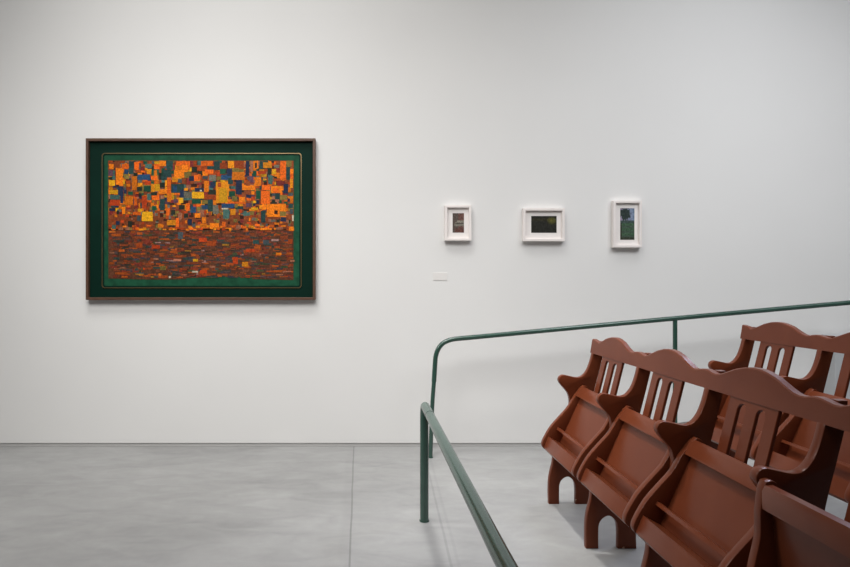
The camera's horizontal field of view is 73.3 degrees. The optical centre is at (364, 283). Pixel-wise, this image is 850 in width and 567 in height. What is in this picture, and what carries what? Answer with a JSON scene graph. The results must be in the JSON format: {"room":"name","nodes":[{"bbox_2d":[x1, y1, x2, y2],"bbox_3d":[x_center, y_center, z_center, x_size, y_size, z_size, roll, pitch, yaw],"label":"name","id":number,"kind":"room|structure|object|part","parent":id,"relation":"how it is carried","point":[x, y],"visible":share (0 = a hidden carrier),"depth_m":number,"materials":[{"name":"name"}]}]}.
{"room":"museum","nodes":[
{"label":"museum","id":0,"kind":"room"},
{"bbox_2d":[0,446,847,566],"bbox_3d":[0.800,0.836,0.393,10.800,0.842,7.185,0,0,0],"label":"floor","id":1,"kind":"structure","parent":0,"point":[61,506],"depth_m":2.83,"materials":[{"name":"concrete"}]},
{"bbox_2d":[419,402,517,566],"bbox_3d":[0.291,0.847,1.520,0.049,0.579,2.437,0,0,0],"label":"handrail","id":2,"kind":"object","parent":1,"relation":"on","point":[499,552],"visible":1,"depth_m":1.71,"materials":[{"name":"green metal"}]},
{"bbox_3d":[0.284,0.881,2.715,0.041,0.512,0.041,0,0,0],"label":"post","id":3,"kind":"part","parent":2,"relation":"part of","materials":[{"name":"green metal"}]},
{"bbox_2d":[429,300,849,457],"bbox_3d":[2.256,0.583,3.705,3.691,1.109,0.044,0,0,0],"label":"handrail","id":4,"kind":"object","parent":1,"relation":"on","point":[674,319],"visible":0.88,"depth_m":3.69,"materials":[{"name":"green metal"}]},
{"bbox_3d":[0.439,0.888,3.705,0.050,0.498,0.028,0,0,0],"label":"post","id":5,"kind":"part","parent":4,"relation":"part of","materials":[{"name":"green metal"}]},
{"bbox_3d":[2.026,0.626,3.705,0.028,0.792,0.028,0,0,0],"label":"post","id":6,"kind":"part","parent":4,"relation":"part of","materials":[{"name":"green metal"}]},
{"bbox_2d":[541,337,849,566],"bbox_3d":[1.069,0.698,1.954,0.330,0.879,2.008,0,0,0],"label":"bench","id":7,"kind":"object","parent":1,"relation":"on","point":[691,503],"visible":1,"depth_m":1.83,"materials":[{"name":"brown wood"}]},
{"bbox_3d":[1.091,0.718,2.934,0.287,0.838,0.028,0,0,0],"label":"frame","id":8,"kind":"part","parent":7,"relation":"part of","materials":[{"name":"brown wood"}]},
{"bbox_3d":[1.051,0.709,2.688,0.138,0.273,0.407,0,0,0],"label":"folding seat","id":9,"kind":"part","parent":7,"relation":"part of","materials":[{"name":"brown wood"}]},
{"bbox_3d":[1.101,0.551,2.688,0.052,0.051,0.405,0,0,0],"label":"rail","id":10,"kind":"part","parent":7,"relation":"part of","materials":[{"name":"brown wood"}]},
{"bbox_3d":[1.091,0.718,2.443,0.287,0.838,0.028,0,0,0],"label":"frame","id":11,"kind":"part","parent":7,"relation":"part of","materials":[{"name":"brown wood"}]},
{"bbox_3d":[1.051,0.709,2.197,0.138,0.273,0.407,0,0,0],"label":"folding seat","id":12,"kind":"part","parent":7,"relation":"part of","materials":[{"name":"brown wood"}]},
{"bbox_3d":[1.101,0.551,2.197,0.052,0.051,0.405,0,0,0],"label":"rail","id":13,"kind":"part","parent":7,"relation":"part of","materials":[{"name":"brown wood"}]},
{"bbox_3d":[1.091,0.718,1.952,0.287,0.838,0.028,0,0,0],"label":"frame","id":14,"kind":"part","parent":7,"relation":"part of","materials":[{"name":"brown wood"}]},
{"bbox_3d":[1.051,0.709,1.706,0.138,0.273,0.407,0,0,0],"label":"folding seat","id":15,"kind":"part","parent":7,"relation":"part of","materials":[{"name":"brown wood"}]},
{"bbox_3d":[1.195,0.309,1.954,0.042,0.103,2.008,0,0,0],"label":"crest rail","id":16,"kind":"part","parent":7,"relation":"part of","materials":[{"name":"brown wood"}]},
{"bbox_3d":[1.101,0.551,1.706,0.052,0.051,0.405,0,0,0],"label":"rail","id":17,"kind":"part","parent":7,"relation":"part of","materials":[{"name":"brown wood"}]},
{"bbox_3d":[1.091,0.718,1.461,0.287,0.838,0.028,0,0,0],"label":"frame","id":18,"kind":"part","parent":7,"relation":"part of","materials":[{"name":"brown wood"}]},
{"bbox_3d":[1.012,0.533,1.216,0.041,0.061,0.405,0,0,0],"label":"rail","id":19,"kind":"part","parent":7,"relation":"part of","materials":[{"name":"brown wood"}]},
{"bbox_3d":[1.039,0.691,1.216,0.048,0.294,0.407,0,0,0],"label":"folding seat","id":20,"kind":"part","parent":7,"relation":"part of","materials":[{"name":"brown wood"}]},
{"bbox_2d":[708,322,849,502],"bbox_3d":[1.851,0.624,2.200,0.330,0.879,1.517,0,0,0],"label":"bench","id":21,"kind":"object","parent":1,"relation":"on","point":[795,434],"visible":0.44,"depth_m":2.43,"materials":[{"name":"brown wood"}]},
{"bbox_3d":[1.873,0.644,2.934,0.287,0.838,0.028,0,0,0],"label":"frame","id":22,"kind":"part","parent":21,"relation":"part of","materials":[{"name":"brown wood"}]},
{"bbox_3d":[1.833,0.634,2.688,0.138,0.273,0.407,0,0,0],"label":"folding seat","id":23,"kind":"part","parent":21,"relation":"part of","materials":[{"name":"brown wood"}]},
{"bbox_3d":[1.977,0.236,2.200,0.042,0.103,1.517,0,0,0],"label":"crest rail","id":24,"kind":"part","parent":21,"relation":"part of","materials":[{"name":"brown wood"}]},
{"bbox_3d":[1.873,0.644,2.443,0.287,0.838,0.028,0,0,0],"label":"frame","id":25,"kind":"part","parent":21,"relation":"part of","materials":[{"name":"brown wood"}]},
{"bbox_3d":[1.833,0.634,2.197,0.138,0.273,0.407,0,0,0],"label":"folding seat","id":26,"kind":"part","parent":21,"relation":"part of","materials":[{"name":"brown wood"}]},
{"bbox_3d":[1.883,0.478,2.197,0.052,0.051,0.405,0,0,0],"label":"rail","id":27,"kind":"part","parent":21,"relation":"part of","materials":[{"name":"brown wood"}]},
{"bbox_2d":[821,334,849,398],"bbox_3d":[3.310,0.603,3.894,0.260,0.501,0.119,0,0,0],"label":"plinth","id":28,"kind":"object","parent":1,"relation":"on","point":[837,358],"visible":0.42,"depth_m":3.85,"materials":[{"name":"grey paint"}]},
{"bbox_2d":[0,0,849,442],"bbox_3d":[0.800,-1.175,4.055,10.800,4.575,0.200,0,0,0],"label":"wall","id":29,"kind":"structure","parent":0,"point":[728,121],"depth_m":3.96,"materials":[{"name":"white paint"}]},
{"bbox_2d":[86,138,315,299],"bbox_3d":[-1.134,-0.444,3.932,1.585,1.116,0.043,0,0,0],"label":"framed painting","id":30,"kind":"object","parent":29,"relation":"attached to","point":[167,218],"visible":1,"depth_m":3.93,"materials":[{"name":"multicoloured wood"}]},
{"bbox_2d":[0,421,688,445],"bbox_3d":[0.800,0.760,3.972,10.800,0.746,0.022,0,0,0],"label":"trim","id":31,"kind":"structure","parent":29,"relation":"attached to","point":[1,444],"depth_m":3.96,"materials":[{"name":"grey"}]},
{"bbox_2d":[433,272,446,279],"bbox_3d":[0.523,-0.049,3.954,0.100,0.055,0.003,0,0,0],"label":"wall label","id":32,"kind":"object","parent":29,"relation":"attached to","point":[436,275],"visible":1,"depth_m":3.95,"materials":[{"name":"white paper"}]},
{"bbox_2d":[444,205,470,240],"bbox_3d":[0.643,-0.419,3.934,0.184,0.246,0.038,0,0,0],"label":"framed picture","id":33,"kind":"object","parent":29,"relation":"attached to","point":[457,218],"visible":1,"depth_m":3.93,"materials":[{"name":"white wood"}]},
{"bbox_2d":[522,208,564,241],"bbox_3d":[1.237,-0.407,3.934,0.287,0.229,0.038,0,0,0],"label":"framed picture","id":34,"kind":"object","parent":29,"relation":"attached to","point":[538,224],"visible":1,"depth_m":3.93,"materials":[{"name":"white wood"}]},
{"bbox_2d":[611,200,641,247],"bbox_3d":[1.815,-0.411,3.934,0.198,0.326,0.038,0,0,0],"label":"framed picture","id":35,"kind":"object","parent":29,"relation":"attached to","point":[626,215],"visible":1,"depth_m":3.93,"materials":[{"name":"white wood"}]}
]}

